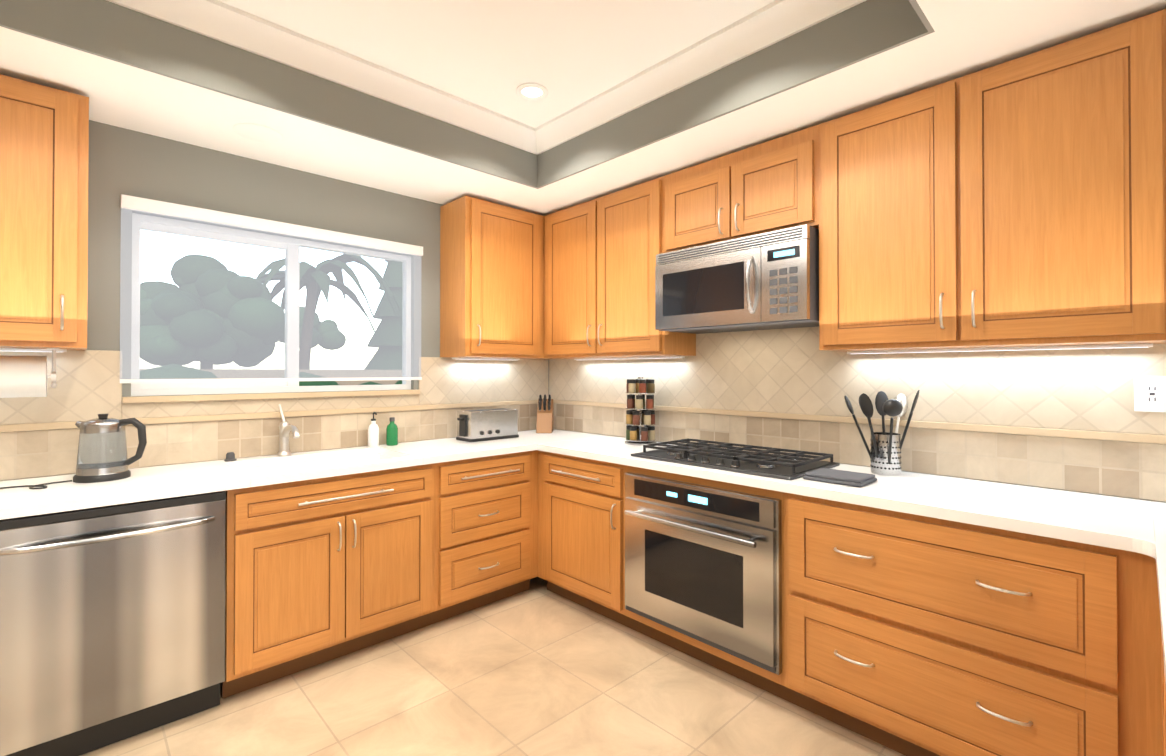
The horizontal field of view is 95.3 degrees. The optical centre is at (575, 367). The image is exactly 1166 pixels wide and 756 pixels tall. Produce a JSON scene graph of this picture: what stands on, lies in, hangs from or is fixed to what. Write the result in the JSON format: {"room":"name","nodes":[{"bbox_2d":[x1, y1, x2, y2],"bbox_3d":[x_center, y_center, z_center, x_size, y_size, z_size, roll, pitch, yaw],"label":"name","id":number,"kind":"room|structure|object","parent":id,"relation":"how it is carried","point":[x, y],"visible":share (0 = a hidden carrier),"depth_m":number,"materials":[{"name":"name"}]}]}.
{"room":"kitchen","nodes":[
{"label":"kitchen","id":0,"kind":"room"},
{"bbox_2d":[4,120,548,480],"bbox_3d":[-1.779,-0.082,2.695,4.440,2.900,0.120,0,-1,-43],"label":"wall","id":1,"kind":"structure","parent":0,"point":[123,161],"depth_m":2.62,"materials":[{"name":"grey paint"}]},
{"bbox_2d":[0,74,88,349],"bbox_3d":[-2.190,-0.567,2.001,0.514,0.980,0.327,0,-1,-43],"label":"upper cabinet","id":2,"kind":"object","parent":1,"relation":"attached to","point":[44,130],"depth_m":1.98,"materials":[{"name":"brown wood"}]},
{"bbox_2d":[0,348,59,397],"bbox_3d":[-2.184,0.019,1.998,0.345,0.190,0.160,0,-1,-43],"label":"paper towel holder","id":3,"kind":"object","parent":2,"relation":"attached to","point":[24,376],"visible":0.98,"depth_m":2.01,"materials":[{"name":"silver metal"}]},
{"bbox_2d":[0,348,66,351],"bbox_3d":[-2.383,-0.070,1.929,0.770,0.012,0.040,0,-1,-43],"label":"under-cabinet light","id":4,"kind":"object","parent":2,"relation":"attached to","point":[26,350],"visible":0.9,"depth_m":2.10,"materials":[{"name":"white plastic"}]},
{"bbox_2d":[122,211,419,402],"bbox_3d":[-1.535,-0.272,2.889,1.420,0.868,0.125,0,-1,-43],"label":"window","id":5,"kind":"structure","parent":1,"relation":"in","point":[150,389],"depth_m":2.79,"materials":[{"name":"white plastic"}]},
{"bbox_2d":[120,194,422,382],"bbox_3d":[-1.496,-0.343,2.848,1.440,0.835,0.041,0,-1,-43],"label":"window shade","id":6,"kind":"object","parent":5,"relation":"attached to","point":[145,206],"visible":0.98,"depth_m":2.72,"materials":[{"name":"white fabric"}]},
{"bbox_2d":[0,350,547,480],"bbox_3d":[-1.517,0.193,2.843,3.588,0.528,0.020,0,-1,-43],"label":"backsplash","id":7,"kind":"structure","parent":1,"relation":"attached to","point":[39,436],"depth_m":2.65,"materials":[{"name":"tile"}]},
{"bbox_2d":[440,196,543,358],"bbox_3d":[-0.562,-0.555,3.532,0.575,0.980,0.327,0,-1,-43],"label":"upper cabinet","id":8,"kind":"object","parent":1,"relation":"attached to","point":[492,254],"depth_m":3.38,"materials":[{"name":"brown wood"}]},
{"bbox_2d":[452,357,519,359],"bbox_3d":[-0.602,-0.057,3.604,0.520,0.012,0.040,0,-1,-43],"label":"under-cabinet light","id":9,"kind":"object","parent":8,"relation":"attached to","point":[483,358],"visible":1,"depth_m":3.56,"materials":[{"name":"white plastic"}]},
{"bbox_2d":[80,577,904,755],"bbox_3d":[0.180,1.382,0.601,4.440,0.060,5.840,0,-1,-43],"label":"floor","id":10,"kind":"structure","parent":0,"point":[537,668],"depth_m":2.14,"materials":[{"name":"tile"}]},
{"bbox_2d":[0,491,225,755],"bbox_3d":[-1.808,0.928,2.074,0.656,0.866,0.635,0,-1,-43],"label":"dishwasher","id":11,"kind":"object","parent":10,"relation":"on","point":[112,623],"visible":1,"depth_m":1.87,"materials":[{"name":"silver metal"}]},
{"bbox_2d":[378,451,533,628],"bbox_3d":[-0.717,0.936,3.176,0.633,0.872,0.617,0,-1,-43],"label":"base cabinet","id":12,"kind":"object","parent":10,"relation":"on","point":[455,538],"depth_m":2.83,"materials":[{"name":"brown wood"}]},
{"bbox_2d":[0,437,531,519],"bbox_3d":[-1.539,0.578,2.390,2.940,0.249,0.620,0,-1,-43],"label":"countertop","id":13,"kind":"structure","parent":12,"relation":"on","point":[175,480],"depth_m":2.29,"materials":[{"name":"white stone"}]},
{"bbox_2d":[0,480,71,488],"bbox_3d":[-2.039,0.446,1.977,0.237,0.006,0.111,0,-1,-43],"label":"cord","id":14,"kind":"object","parent":13,"relation":"on","point":[41,486],"visible":1,"depth_m":2.00,"materials":[{"name":"black plastic"}]},
{"bbox_2d":[73,414,146,482],"bbox_3d":[-1.907,0.320,2.175,0.222,0.262,0.176,0,-1,-43],"label":"kettle","id":15,"kind":"object","parent":13,"relation":"on","point":[102,455],"visible":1,"depth_m":2.11,"materials":[{"name":"clear glass"}]},
{"bbox_2d":[224,452,236,460],"bbox_3d":[-1.687,0.434,2.593,0.052,0.040,0.052,0,-1,-43],"label":"air gap","id":16,"kind":"object","parent":13,"relation":"in","point":[230,456],"visible":1,"depth_m":2.58,"materials":[{"name":"grey metal"}]},
{"bbox_2d":[277,404,299,455],"bbox_3d":[-1.455,0.323,2.698,0.068,0.264,0.264,0,-1,-43],"label":"faucet","id":17,"kind":"object","parent":13,"relation":"on","point":[285,428],"visible":0.98,"depth_m":2.74,"materials":[{"name":"silver metal"}]},
{"bbox_2d":[236,453,394,474],"bbox_3d":[-1.264,0.599,2.653,0.784,0.211,0.444,0,-1,-43],"label":"sink","id":18,"kind":"object","parent":13,"relation":"in","point":[271,466],"depth_m":2.80,"materials":[{"name":"white"}]},
{"bbox_2d":[368,412,378,446],"bbox_3d":[-1.169,0.356,3.072,0.060,0.203,0.071,0,-1,-43],"label":"soap bottle","id":19,"kind":"object","parent":13,"relation":"on","point":[373,434],"visible":1,"depth_m":3.05,"materials":[{"name":"white plastic"}]},
{"bbox_2d":[386,417,397,445],"bbox_3d":[-1.090,0.377,3.148,0.066,0.164,0.065,0,-1,-43],"label":"soap bottle","id":20,"kind":"object","parent":13,"relation":"on","point":[392,434],"visible":1,"depth_m":3.12,"materials":[{"name":"green plastic"}]},
{"bbox_2d":[456,408,518,441],"bbox_3d":[-0.581,0.367,3.439,0.400,0.187,0.173,0,-1,-43],"label":"toaster","id":21,"kind":"object","parent":13,"relation":"on","point":[485,424],"visible":1,"depth_m":3.36,"materials":[{"name":"silver metal"}]},
{"bbox_2d":[538,450,701,633],"bbox_3d":[0.230,0.936,3.161,0.617,0.872,0.736,0,-1,-43],"label":"base cabinet","id":22,"kind":"object","parent":10,"relation":"on","point":[581,501],"depth_m":2.90,"materials":[{"name":"brown wood"}]},
{"bbox_2d":[624,472,781,674],"bbox_3d":[0.687,0.873,2.544,0.604,0.685,0.808,0,-1,-43],"label":"oven","id":23,"kind":"object","parent":22,"relation":"in","point":[703,563],"visible":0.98,"depth_m":2.31,"materials":[{"name":"silver metal"}]},
{"bbox_2d":[770,490,1153,755],"bbox_3d":[1.380,0.926,1.938,0.617,0.872,1.042,0,-1,-43],"label":"base cabinet","id":24,"kind":"object","parent":10,"relation":"on","point":[906,634],"depth_m":1.67,"materials":[{"name":"brown wood"}]},
{"bbox_2d":[518,429,1165,548],"bbox_3d":[0.852,0.473,2.467,0.647,0.037,3.787,0,-1,-43],"label":"countertop","id":25,"kind":"structure","parent":24,"relation":"on","point":[1132,525],"depth_m":1.85,"materials":[{"name":"white stone"}]},
{"bbox_2d":[536,395,553,432],"bbox_3d":[-0.223,0.330,3.843,0.110,0.269,0.198,0,0,2],"label":"knife block","id":26,"kind":"object","parent":25,"relation":"on","point":[545,415],"visible":1,"depth_m":3.79,"materials":[{"name":"brown wood"}]},
{"bbox_2d":[625,376,655,445],"bbox_3d":[0.391,0.254,3.217,0.190,0.410,0.190,0,-1,-43],"label":"spice rack","id":27,"kind":"object","parent":25,"relation":"on","point":[637,433],"visible":1,"depth_m":3.17,"materials":[{"name":"multicoloured glass"}]},
{"bbox_2d":[631,438,839,479],"bbox_3d":[0.750,0.428,2.593,0.500,0.052,0.840,0,-1,-43],"label":"cooktop","id":28,"kind":"object","parent":25,"relation":"in","point":[784,465],"visible":1,"depth_m":2.47,"materials":[{"name":"grey metal"}]},
{"bbox_2d":[803,468,876,486],"bbox_3d":[1.054,0.437,2.124,0.180,0.027,0.220,0,-1,-43],"label":"towel","id":29,"kind":"object","parent":25,"relation":"on","point":[843,477],"visible":1,"depth_m":2.08,"materials":[{"name":"grey fabric"}]},
{"bbox_2d":[844,390,919,475],"bbox_3d":[1.310,0.271,2.273,0.318,0.361,0.272,0,-1,-43],"label":"utensil holder","id":30,"kind":"object","parent":25,"relation":"on","point":[885,454],"visible":1,"depth_m":2.22,"materials":[{"name":"silver metal"}]},
{"bbox_2d":[1120,529,1165,682],"bbox_3d":[1.279,0.459,0.743,1.095,0.037,0.690,0,-1,-43],"label":"countertop","id":31,"kind":"structure","parent":24,"relation":"on","point":[1153,545],"depth_m":1.33,"materials":[{"name":"white stone"}]},
{"bbox_2d":[1150,556,1158,755],"bbox_3d":[1.470,0.918,0.916,0.574,0.872,0.606,0,-1,-43],"label":"base cabinet","id":32,"kind":"object","parent":10,"relation":"on","point":[1156,597],"depth_m":1.38,"materials":[{"name":"brown wood"}]},
{"bbox_2d":[1154,602,1165,755],"bbox_3d":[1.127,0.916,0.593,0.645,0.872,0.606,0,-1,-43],"label":"base cabinet","id":33,"kind":"object","parent":10,"relation":"on","point":[1159,672],"depth_m":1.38,"materials":[{"name":"brown wood"}]},
{"bbox_2d":[217,0,775,127],"bbox_3d":[-0.598,-1.412,1.449,2.980,0.060,2.090,0,-1,-43],"label":"ceiling","id":34,"kind":"structure","parent":0,"point":[493,55],"depth_m":2.21,"materials":[{"name":"white paint"}]},
{"bbox_2d":[516,83,547,100],"bbox_3d":[-0.218,-1.365,2.636,0.160,0.010,0.160,0,-1,-43],"label":"recessed light","id":35,"kind":"object","parent":34,"relation":"in","point":[531,91],"visible":1,"depth_m":2.64,"materials":[{"name":"white paint"}]},
{"bbox_2d":[0,0,1165,215],"bbox_3d":[0.180,-1.238,0.621,4.200,0.300,5.600,0,-1,-43],"label":"ceiling","id":36,"kind":"structure","parent":0,"point":[968,36],"depth_m":2.17,"materials":[{"name":"white paint"}]},
{"bbox_2d":[106,0,865,154],"bbox_3d":[-0.598,-1.329,1.449,2.880,0.105,1.990,0,-1,-43],"label":"crown molding","id":37,"kind":"structure","parent":36,"relation":"attached to","point":[774,22],"depth_m":2.30,"materials":[{"name":"white paint"}]},
{"bbox_2d":[557,429,1165,502],"bbox_3d":[1.794,-0.087,2.049,0.120,2.900,5.720,0,-1,-43],"label":"wall","id":38,"kind":"structure","parent":0,"point":[957,477],"depth_m":2.08,"materials":[{"name":"beige tile"}]},
{"bbox_2d":[544,176,695,359],"bbox_3d":[0.235,-0.557,3.378,0.327,0.980,1.028,0,-1,-43],"label":"upper cabinet","id":39,"kind":"object","parent":38,"relation":"attached to","point":[600,253],"depth_m":3.19,"materials":[{"name":"brown wood"}]},
{"bbox_2d":[574,356,684,359],"bbox_3d":[0.312,-0.059,3.413,0.040,0.012,0.900,0,-1,-43],"label":"under-cabinet light","id":40,"kind":"object","parent":39,"relation":"attached to","point":[655,357],"visible":1,"depth_m":3.34,"materials":[{"name":"white plastic"}]},
{"bbox_2d":[664,160,711,252],"bbox_3d":[0.753,-0.833,2.829,0.327,0.435,0.484,0,-1,-43],"label":"upper cabinet","id":41,"kind":"object","parent":38,"relation":"attached to","point":[688,191],"depth_m":2.77,"materials":[{"name":"brown wood"}]},
{"bbox_2d":[712,124,819,242],"bbox_3d":[0.990,-0.835,2.577,0.327,0.435,0.484,0,-1,-43],"label":"upper cabinet","id":42,"kind":"object","parent":38,"relation":"attached to","point":[772,185],"depth_m":2.45,"materials":[{"name":"brown wood"}]},
{"bbox_2d":[655,224,818,333],"bbox_3d":[0.823,-0.401,2.654,0.442,0.404,0.806,0,-1,-43],"label":"microwave","id":43,"kind":"object","parent":42,"relation":"attached to","point":[766,281],"visible":1,"depth_m":2.48,"materials":[{"name":"silver metal"}]},
{"bbox_2d":[549,327,1165,501],"bbox_3d":[1.260,0.111,2.511,0.020,0.688,4.288,0,-1,-43],"label":"backsplash","id":44,"kind":"structure","parent":38,"relation":"attached to","point":[1068,419],"depth_m":2.28,"materials":[{"name":"beige tile"}]},
{"bbox_2d":[1134,376,1165,411],"bbox_3d":[1.958,0.089,1.761,0.010,0.120,0.148,0,-1,-43],"label":"electrical outlet plate","id":45,"kind":"object","parent":44,"relation":"attached to","point":[1149,393],"visible":1,"depth_m":1.79,"materials":[{"name":"white plastic"}]},
{"bbox_2d":[812,10,1165,351],"bbox_3d":[1.505,-0.567,2.027,0.327,0.980,1.020,0,-1,-43],"label":"upper cabinet","id":46,"kind":"object","parent":38,"relation":"attached to","point":[1020,201],"depth_m":1.82,"materials":[{"name":"brown wood"}]},
{"bbox_2d":[847,343,1152,353],"bbox_3d":[1.566,-0.069,2.080,0.040,0.012,0.940,0,-1,-43],"label":"under-cabinet light","id":47,"kind":"object","parent":46,"relation":"attached to","point":[1018,348],"visible":0.96,"depth_m":1.99,"materials":[{"name":"white plastic"}]},
{"bbox_2d":[1164,9,1165,208],"bbox_3d":[2.208,-0.573,1.281,0.327,0.980,1.030,0,-1,-43],"label":"upper cabinet","id":48,"kind":"object","parent":38,"relation":"attached to","point":[1164,9],"depth_m":1.57,"materials":[{"name":"brown wood"}]},
{"label":"outside","id":49,"kind":"structure","parent":0,"visible":0},
{"bbox_3d":[-22.756,2.088,24.395,55.000,0.100,59.500,0,-1,-43],"label":"ground","id":50,"kind":"structure","parent":49,"visible":0},
{"bbox_2d":[140,364,401,385],"bbox_3d":[-4.425,0.930,7.105,22.000,1.945,1.180,0,-1,-43],"label":"hedge","id":51,"kind":"object","parent":50,"relation":"on","point":[378,382],"depth_m":7.58,"materials":[{"name":"green plant"}]},
{"bbox_2d":[140,254,401,369],"bbox_3d":[-5.470,-0.892,13.848,10.004,5.706,9.748,0,-1,-43],"label":"trees","id":52,"kind":"object","parent":50,"relation":"on","point":[242,311],"depth_m":8.22,"materials":[{"name":"green plant"}]}
]}

